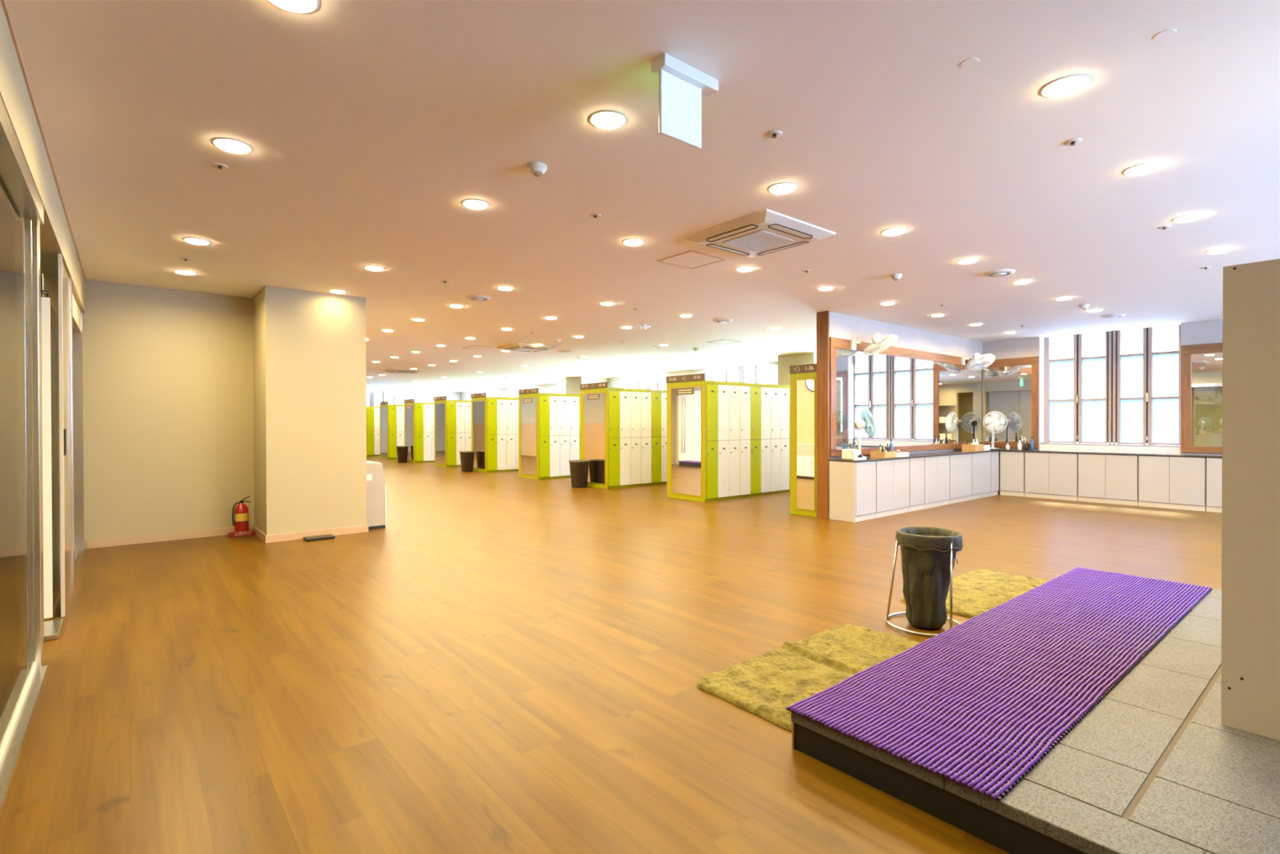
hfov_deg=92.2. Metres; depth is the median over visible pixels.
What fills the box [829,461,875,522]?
vanity cabinet
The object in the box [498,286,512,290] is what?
diffuser
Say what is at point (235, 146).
diffuser
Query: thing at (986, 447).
open box
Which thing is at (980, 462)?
vanity cabinet
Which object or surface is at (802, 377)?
lockers
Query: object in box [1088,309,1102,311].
diffuser
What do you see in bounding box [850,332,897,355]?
wall fan
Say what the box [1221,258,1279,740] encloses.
partition
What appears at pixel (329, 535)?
bathroom scale
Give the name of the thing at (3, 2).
trim
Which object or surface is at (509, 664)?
floor
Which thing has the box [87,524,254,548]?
baseboard
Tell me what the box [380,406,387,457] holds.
mirror
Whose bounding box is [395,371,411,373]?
grille
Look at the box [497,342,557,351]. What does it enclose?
air conditioner
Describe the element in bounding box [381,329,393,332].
recessed light
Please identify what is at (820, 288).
diffuser
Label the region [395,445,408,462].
waste bin
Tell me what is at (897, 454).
open box
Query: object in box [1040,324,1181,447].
window
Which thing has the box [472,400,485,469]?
mirror
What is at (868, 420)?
fan
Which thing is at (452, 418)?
lockers
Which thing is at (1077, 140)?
sprinkler head
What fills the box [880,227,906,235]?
recessed light
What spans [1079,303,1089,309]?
smoke detector
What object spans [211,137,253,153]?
recessed light
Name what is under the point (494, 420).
lockers
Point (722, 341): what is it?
access hatch
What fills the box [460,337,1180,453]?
wall
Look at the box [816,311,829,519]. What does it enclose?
wooden post
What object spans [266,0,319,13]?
recessed light
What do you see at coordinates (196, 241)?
recessed light
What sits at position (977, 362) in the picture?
wall fan
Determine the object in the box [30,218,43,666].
door frame
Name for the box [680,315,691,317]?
diffuser
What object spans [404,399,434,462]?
lockers
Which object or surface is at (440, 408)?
mirror
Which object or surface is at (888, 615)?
stand
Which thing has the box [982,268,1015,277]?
ceiling vent
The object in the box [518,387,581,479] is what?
lockers
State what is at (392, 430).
lockers
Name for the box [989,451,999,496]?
vanity cabinet
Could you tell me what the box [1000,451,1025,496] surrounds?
vanity cabinet
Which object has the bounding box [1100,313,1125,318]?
ceiling vent
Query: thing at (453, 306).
diffuser
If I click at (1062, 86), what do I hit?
diffuser
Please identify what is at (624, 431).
lockers
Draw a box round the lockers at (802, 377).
[789,363,816,516]
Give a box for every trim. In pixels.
[0,0,365,299]
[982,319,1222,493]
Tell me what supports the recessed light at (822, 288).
in the ceiling
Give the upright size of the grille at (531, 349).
0.005 m
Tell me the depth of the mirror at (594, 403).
11.51 m
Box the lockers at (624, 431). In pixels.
[580,382,666,488]
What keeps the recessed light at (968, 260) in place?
in the ceiling
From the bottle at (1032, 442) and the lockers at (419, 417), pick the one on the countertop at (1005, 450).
the bottle at (1032, 442)
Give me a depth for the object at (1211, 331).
10.03 m
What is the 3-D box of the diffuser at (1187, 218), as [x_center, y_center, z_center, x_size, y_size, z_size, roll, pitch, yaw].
[3.735,-1.418,4.192,0.141,0.013,0.141,0,0,-40]
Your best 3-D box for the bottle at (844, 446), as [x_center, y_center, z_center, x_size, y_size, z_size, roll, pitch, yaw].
[2.588,0.273,7.792,0.048,0.250,0.047,0,0,-40]
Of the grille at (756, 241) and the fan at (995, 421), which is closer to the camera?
the grille at (756, 241)
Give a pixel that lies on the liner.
(925, 550)
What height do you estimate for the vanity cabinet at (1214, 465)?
0.721 m
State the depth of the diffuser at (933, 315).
7.93 m
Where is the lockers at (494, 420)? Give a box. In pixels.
[471,392,518,472]
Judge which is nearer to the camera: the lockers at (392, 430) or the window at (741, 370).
the window at (741, 370)
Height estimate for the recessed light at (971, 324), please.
0.014 m
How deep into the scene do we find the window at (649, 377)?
17.80 m
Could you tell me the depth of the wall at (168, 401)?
6.32 m
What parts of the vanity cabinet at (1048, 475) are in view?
door, door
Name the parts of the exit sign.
sign plate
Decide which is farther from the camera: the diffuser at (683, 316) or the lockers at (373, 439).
the lockers at (373, 439)
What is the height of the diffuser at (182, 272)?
0.013 m
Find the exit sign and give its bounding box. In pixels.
[651,53,718,149]
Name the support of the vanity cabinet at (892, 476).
on the floor
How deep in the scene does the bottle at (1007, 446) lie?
10.27 m
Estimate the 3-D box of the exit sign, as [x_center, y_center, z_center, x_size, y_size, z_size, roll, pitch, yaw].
[0.181,-1.264,2.434,0.295,0.285,0.080,0,0,-40]
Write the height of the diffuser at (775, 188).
0.013 m
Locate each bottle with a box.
[842,438,846,448]
[888,438,893,451]
[1005,443,1009,449]
[1017,440,1022,449]
[1024,440,1028,449]
[1030,436,1034,449]
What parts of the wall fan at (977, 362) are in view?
mount plate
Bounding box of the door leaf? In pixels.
[40,253,71,618]
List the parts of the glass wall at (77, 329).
head panel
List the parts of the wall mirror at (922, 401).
frame, frame, frame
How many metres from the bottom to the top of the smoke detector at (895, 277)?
0.052 m
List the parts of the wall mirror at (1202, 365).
frame, frame, frame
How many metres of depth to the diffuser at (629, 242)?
4.70 m
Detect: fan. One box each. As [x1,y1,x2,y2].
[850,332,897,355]
[853,408,875,458]
[960,352,995,372]
[982,411,1007,449]
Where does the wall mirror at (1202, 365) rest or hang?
attached to the wall at (622, 382)
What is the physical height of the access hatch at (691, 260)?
0.006 m
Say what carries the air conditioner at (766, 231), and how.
attached to the ceiling
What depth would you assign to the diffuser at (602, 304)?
7.12 m
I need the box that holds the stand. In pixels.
[884,528,960,635]
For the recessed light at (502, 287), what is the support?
in the ceiling
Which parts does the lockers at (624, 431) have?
notice plate, panel, door, door, rail, door, door, door, door, door, door, door, door, door, door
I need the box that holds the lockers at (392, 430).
[379,400,404,459]
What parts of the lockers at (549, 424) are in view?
notice plate, panel, door, door, rail, door, door, door, door, door, door, door, door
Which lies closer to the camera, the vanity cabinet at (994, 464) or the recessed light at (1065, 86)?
the recessed light at (1065, 86)
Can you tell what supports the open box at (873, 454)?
on the countertop at (948, 452)
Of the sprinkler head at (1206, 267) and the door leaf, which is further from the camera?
the sprinkler head at (1206, 267)
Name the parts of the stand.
leg, leg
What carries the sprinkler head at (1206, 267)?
attached to the ceiling
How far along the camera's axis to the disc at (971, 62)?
2.38 m
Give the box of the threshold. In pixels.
[43,618,63,644]
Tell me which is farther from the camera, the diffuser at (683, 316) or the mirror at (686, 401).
the mirror at (686, 401)
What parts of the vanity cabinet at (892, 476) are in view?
door, door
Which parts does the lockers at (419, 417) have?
panel, door, rail, door, door, door, door, door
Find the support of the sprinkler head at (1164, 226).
attached to the ceiling
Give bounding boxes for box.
[841,448,866,460]
[870,450,895,457]
[895,452,908,457]
[961,444,983,451]
[983,444,990,450]
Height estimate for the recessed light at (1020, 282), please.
0.014 m
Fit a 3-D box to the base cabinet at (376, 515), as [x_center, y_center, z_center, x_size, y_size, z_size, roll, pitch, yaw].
[-3.408,0.780,7.508,0.261,0.757,1.302,0,0,-40]
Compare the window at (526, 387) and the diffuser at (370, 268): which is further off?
the window at (526, 387)
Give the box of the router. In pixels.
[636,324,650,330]
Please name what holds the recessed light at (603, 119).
in the ceiling
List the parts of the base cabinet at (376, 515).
door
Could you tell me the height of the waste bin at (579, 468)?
0.500 m
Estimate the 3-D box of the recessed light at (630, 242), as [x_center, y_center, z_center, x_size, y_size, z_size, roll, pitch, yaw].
[-0.051,-1.413,4.725,0.176,0.014,0.176,0,0,-40]
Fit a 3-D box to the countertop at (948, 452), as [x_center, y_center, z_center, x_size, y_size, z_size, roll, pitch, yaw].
[4.275,0.399,9.024,4.708,0.022,0.370,0,0,-40]
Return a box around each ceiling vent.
[465,294,490,301]
[557,350,572,352]
[712,318,732,323]
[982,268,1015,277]
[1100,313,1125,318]
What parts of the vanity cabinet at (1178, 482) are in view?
door, door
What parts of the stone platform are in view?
corner trim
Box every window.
[366,389,395,405]
[475,390,489,396]
[514,386,533,397]
[628,373,662,390]
[711,364,766,383]
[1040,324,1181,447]
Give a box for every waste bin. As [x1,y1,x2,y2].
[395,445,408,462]
[459,451,475,471]
[568,459,589,488]
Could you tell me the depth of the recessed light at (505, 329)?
9.03 m
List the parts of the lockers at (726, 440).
notice plate, panel, door, door, door, door, rail, door, door, door, door, door, door, door, door, door, door, door, door, door, door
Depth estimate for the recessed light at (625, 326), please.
8.90 m
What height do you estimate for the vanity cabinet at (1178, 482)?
0.721 m
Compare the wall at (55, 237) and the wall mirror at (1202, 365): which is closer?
the wall at (55, 237)
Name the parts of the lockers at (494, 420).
panel, door, door, rail, door, door, door, door, door, door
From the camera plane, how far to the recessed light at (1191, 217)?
4.17 m
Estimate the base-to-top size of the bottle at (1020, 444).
0.160 m
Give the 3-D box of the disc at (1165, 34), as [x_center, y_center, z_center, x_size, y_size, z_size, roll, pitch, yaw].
[1.884,-1.407,2.211,0.064,0.003,0.064,0,0,-40]
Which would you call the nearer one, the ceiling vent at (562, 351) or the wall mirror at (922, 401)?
the wall mirror at (922, 401)
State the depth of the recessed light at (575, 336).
9.81 m
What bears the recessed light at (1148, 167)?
in the ceiling
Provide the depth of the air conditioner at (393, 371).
15.97 m
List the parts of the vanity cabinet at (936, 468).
door, door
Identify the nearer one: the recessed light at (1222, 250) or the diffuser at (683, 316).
the recessed light at (1222, 250)
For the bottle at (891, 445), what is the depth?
8.13 m
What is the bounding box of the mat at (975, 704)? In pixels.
[786,566,1212,801]
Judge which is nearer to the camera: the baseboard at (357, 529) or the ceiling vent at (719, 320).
the baseboard at (357, 529)
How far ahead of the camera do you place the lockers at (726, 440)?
9.78 m
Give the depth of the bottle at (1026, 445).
10.06 m
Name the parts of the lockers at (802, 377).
rail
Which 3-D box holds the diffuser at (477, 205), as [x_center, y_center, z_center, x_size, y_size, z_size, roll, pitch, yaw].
[-1.042,-1.406,3.900,0.141,0.013,0.141,0,0,-40]
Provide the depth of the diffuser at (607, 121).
2.80 m
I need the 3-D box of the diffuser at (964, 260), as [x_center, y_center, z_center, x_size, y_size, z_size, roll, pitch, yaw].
[2.821,-1.423,5.291,0.141,0.013,0.141,0,0,-40]
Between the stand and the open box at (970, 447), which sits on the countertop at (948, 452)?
the open box at (970, 447)
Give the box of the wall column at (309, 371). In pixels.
[253,286,366,535]
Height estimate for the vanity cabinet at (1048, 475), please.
0.721 m
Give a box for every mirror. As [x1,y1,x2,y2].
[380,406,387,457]
[404,404,413,460]
[435,403,445,464]
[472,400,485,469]
[520,396,536,475]
[583,392,605,484]
[671,386,702,496]
[795,378,815,511]
[829,337,983,457]
[983,355,1039,448]
[1180,342,1222,453]
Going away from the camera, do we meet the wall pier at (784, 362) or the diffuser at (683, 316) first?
the diffuser at (683, 316)
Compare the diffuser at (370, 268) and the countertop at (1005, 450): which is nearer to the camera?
the diffuser at (370, 268)
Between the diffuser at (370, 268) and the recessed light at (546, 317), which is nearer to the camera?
the diffuser at (370, 268)
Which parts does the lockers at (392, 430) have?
panel, rail, door, door, door, door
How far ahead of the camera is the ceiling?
3.25 m
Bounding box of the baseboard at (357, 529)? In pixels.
[253,524,368,542]
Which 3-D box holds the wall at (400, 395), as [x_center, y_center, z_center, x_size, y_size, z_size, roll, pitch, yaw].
[-13.752,-0.213,22.964,15.220,2.590,0.300,0,0,-40]
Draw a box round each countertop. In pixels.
[828,448,1004,462]
[1000,448,1222,457]
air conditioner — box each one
[382,368,422,373]
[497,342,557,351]
[681,208,835,257]
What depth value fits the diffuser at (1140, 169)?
3.36 m
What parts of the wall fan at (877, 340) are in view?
mount plate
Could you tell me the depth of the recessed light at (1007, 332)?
9.47 m
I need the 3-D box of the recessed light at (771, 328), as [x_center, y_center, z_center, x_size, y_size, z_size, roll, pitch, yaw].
[1.995,-1.446,9.053,0.176,0.014,0.176,0,0,-40]
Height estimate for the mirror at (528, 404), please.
1.683 m
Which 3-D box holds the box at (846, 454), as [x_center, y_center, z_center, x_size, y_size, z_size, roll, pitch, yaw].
[2.636,0.336,7.576,0.293,0.130,0.203,0,0,-40]
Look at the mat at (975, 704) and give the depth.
2.50 m
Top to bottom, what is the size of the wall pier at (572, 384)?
2.590 m
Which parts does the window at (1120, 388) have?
pane, pane, pane, handle, pane, pane, pane, sill, pane, pane, pane, handle, pane, pane, pane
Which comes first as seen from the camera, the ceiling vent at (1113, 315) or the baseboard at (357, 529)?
the baseboard at (357, 529)
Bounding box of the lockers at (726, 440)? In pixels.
[666,373,790,502]
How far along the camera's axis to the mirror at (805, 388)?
7.94 m
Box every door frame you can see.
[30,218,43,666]
[42,273,74,591]
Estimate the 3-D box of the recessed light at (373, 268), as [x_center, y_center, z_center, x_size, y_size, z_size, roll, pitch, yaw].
[-2.373,-1.414,5.499,0.176,0.014,0.176,0,0,-40]
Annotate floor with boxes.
[0,455,1222,853]
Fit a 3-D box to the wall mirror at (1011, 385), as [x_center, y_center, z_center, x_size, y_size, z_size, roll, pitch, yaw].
[6.219,-0.400,10.337,0.030,1.500,0.835,0,0,-40]
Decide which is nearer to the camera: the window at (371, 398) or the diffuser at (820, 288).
the diffuser at (820, 288)
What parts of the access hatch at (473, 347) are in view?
hatch panel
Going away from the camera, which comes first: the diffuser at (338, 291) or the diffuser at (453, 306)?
the diffuser at (338, 291)
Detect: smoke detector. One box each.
[527,162,546,177]
[890,273,902,280]
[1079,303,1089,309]
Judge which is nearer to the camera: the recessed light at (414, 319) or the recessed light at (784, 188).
the recessed light at (784, 188)
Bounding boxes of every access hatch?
[462,345,493,350]
[657,250,726,269]
[707,339,741,344]
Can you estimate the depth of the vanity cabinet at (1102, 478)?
9.05 m
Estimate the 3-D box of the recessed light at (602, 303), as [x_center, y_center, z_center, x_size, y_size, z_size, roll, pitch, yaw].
[-0.381,-1.429,7.155,0.176,0.014,0.176,0,0,-40]
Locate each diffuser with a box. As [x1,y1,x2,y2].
[175,270,194,275]
[215,139,248,153]
[330,289,345,293]
[365,266,382,271]
[449,305,462,307]
[463,200,486,209]
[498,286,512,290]
[592,112,622,129]
[600,302,613,305]
[624,240,642,245]
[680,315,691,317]
[737,266,752,271]
[770,184,795,194]
[818,287,833,290]
[881,302,894,305]
[931,314,943,316]
[959,258,977,263]
[1013,280,1031,284]
[1044,77,1085,97]
[1056,297,1071,300]
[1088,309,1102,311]
[1126,164,1159,175]
[1174,214,1202,222]
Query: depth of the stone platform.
1.88 m
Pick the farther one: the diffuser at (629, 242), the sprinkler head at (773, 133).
the diffuser at (629, 242)
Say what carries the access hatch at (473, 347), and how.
attached to the ceiling
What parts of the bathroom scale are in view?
plate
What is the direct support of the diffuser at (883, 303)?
attached to the recessed light at (889, 303)
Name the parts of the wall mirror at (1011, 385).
frame, frame, frame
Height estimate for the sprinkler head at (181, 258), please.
0.016 m
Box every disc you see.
[960,57,978,67]
[1153,29,1176,40]
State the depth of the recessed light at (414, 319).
8.17 m
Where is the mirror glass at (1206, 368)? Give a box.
[1191,352,1222,446]
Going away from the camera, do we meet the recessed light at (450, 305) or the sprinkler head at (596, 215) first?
the sprinkler head at (596, 215)
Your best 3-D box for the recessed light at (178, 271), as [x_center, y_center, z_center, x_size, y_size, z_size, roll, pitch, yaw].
[-4.157,-1.411,5.628,0.176,0.014,0.176,0,0,-40]
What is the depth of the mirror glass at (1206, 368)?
8.46 m
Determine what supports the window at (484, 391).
in the wall at (622, 382)
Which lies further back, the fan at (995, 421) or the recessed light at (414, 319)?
the fan at (995, 421)
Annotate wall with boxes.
[0,0,84,312]
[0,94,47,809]
[40,275,253,551]
[71,291,84,567]
[395,390,460,404]
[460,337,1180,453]
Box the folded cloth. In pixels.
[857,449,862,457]
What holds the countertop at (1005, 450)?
on the vanity cabinet at (1178, 482)
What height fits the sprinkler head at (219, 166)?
0.016 m
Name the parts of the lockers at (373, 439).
door, door, door, door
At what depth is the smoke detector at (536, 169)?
3.30 m
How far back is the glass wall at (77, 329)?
5.78 m
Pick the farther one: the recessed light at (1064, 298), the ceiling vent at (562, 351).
the ceiling vent at (562, 351)
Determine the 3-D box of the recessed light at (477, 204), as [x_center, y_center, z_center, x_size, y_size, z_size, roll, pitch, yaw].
[-1.042,-1.406,3.900,0.176,0.014,0.176,0,0,-40]
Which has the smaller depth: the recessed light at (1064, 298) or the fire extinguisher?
the fire extinguisher
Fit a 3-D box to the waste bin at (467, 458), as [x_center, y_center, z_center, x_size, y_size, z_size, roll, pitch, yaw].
[-4.310,0.861,15.357,0.324,0.500,0.368,0,0,-40]
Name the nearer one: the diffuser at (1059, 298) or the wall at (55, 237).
the wall at (55, 237)
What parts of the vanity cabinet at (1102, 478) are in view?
door, door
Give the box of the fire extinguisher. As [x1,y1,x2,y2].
[227,496,255,537]
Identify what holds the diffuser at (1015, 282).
attached to the recessed light at (1020, 282)
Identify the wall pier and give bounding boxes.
[565,376,609,394]
[777,351,816,385]
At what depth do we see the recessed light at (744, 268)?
5.52 m
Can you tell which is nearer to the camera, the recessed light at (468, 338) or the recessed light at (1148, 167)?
the recessed light at (1148, 167)
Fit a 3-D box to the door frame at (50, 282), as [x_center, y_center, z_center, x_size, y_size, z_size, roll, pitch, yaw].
[-4.223,0.045,4.474,0.148,2.270,0.120,0,0,-40]
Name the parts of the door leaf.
closer arm, door glass, panel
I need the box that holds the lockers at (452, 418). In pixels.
[433,395,471,466]
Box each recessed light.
[173,269,196,275]
[182,237,210,244]
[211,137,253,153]
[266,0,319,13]
[328,288,346,293]
[364,265,385,271]
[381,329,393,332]
[411,318,425,320]
[448,304,463,307]
[461,199,489,209]
[464,337,475,339]
[497,285,514,290]
[500,328,512,330]
[544,316,557,319]
[573,335,583,337]
[588,110,626,129]
[600,302,614,305]
[620,325,632,328]
[622,238,644,245]
[679,314,693,317]
[735,266,755,271]
[767,182,797,194]
[769,327,782,329]
[817,286,835,290]
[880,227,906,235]
[880,301,896,305]
[930,313,945,316]
[956,257,979,263]
[968,323,982,325]
[1003,331,1016,333]
[1012,280,1032,284]
[1040,74,1091,97]
[1054,296,1073,300]
[1086,308,1103,311]
[1122,161,1163,175]
[1171,213,1205,222]
[1204,247,1234,253]
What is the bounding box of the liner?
[895,526,963,629]
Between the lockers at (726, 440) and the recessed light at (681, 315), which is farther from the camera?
the lockers at (726, 440)
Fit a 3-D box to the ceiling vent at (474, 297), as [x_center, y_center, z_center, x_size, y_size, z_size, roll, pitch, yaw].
[-1.785,-1.415,6.794,0.270,0.030,0.270,0,0,-40]
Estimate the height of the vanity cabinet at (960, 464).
0.721 m
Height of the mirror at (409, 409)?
1.683 m
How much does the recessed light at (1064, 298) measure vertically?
0.014 m
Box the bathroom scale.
[302,533,335,541]
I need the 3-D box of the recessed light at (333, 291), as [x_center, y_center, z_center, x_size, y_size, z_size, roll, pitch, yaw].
[-3.172,-1.418,6.460,0.176,0.014,0.176,0,0,-40]
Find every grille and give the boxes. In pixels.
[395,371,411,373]
[512,347,540,351]
[722,230,794,252]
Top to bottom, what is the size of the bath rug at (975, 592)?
0.035 m
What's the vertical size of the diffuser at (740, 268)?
0.013 m
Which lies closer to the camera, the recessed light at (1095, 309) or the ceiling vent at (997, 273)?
the ceiling vent at (997, 273)
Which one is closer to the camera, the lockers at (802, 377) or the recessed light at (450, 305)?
the recessed light at (450, 305)
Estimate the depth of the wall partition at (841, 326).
8.94 m
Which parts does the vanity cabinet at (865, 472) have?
cabinet end panel, door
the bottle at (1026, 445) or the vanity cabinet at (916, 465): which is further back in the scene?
the bottle at (1026, 445)
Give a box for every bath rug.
[696,623,919,731]
[900,568,1048,617]
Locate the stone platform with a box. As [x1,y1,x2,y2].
[791,588,1279,853]
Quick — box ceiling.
[4,0,1279,392]
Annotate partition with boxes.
[829,311,982,458]
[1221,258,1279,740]
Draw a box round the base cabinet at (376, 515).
[366,460,386,529]
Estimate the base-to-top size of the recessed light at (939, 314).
0.014 m
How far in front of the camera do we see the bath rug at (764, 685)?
2.94 m
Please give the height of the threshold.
0.029 m
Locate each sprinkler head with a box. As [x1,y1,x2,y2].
[180,257,191,261]
[211,162,228,169]
[589,213,600,217]
[766,129,782,138]
[1063,137,1082,146]
[1157,225,1171,229]
[1200,266,1211,269]
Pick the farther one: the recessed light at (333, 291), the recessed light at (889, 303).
the recessed light at (889, 303)
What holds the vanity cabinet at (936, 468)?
on the floor
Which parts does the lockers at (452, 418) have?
panel, door, door, rail, door, door, door, door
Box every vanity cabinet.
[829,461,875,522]
[875,457,909,518]
[908,457,924,511]
[923,454,949,508]
[948,453,971,503]
[970,452,991,499]
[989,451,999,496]
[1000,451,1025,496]
[1024,452,1078,501]
[1078,453,1138,506]
[1138,455,1206,511]
[1205,457,1222,512]
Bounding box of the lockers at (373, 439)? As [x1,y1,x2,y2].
[366,405,380,456]

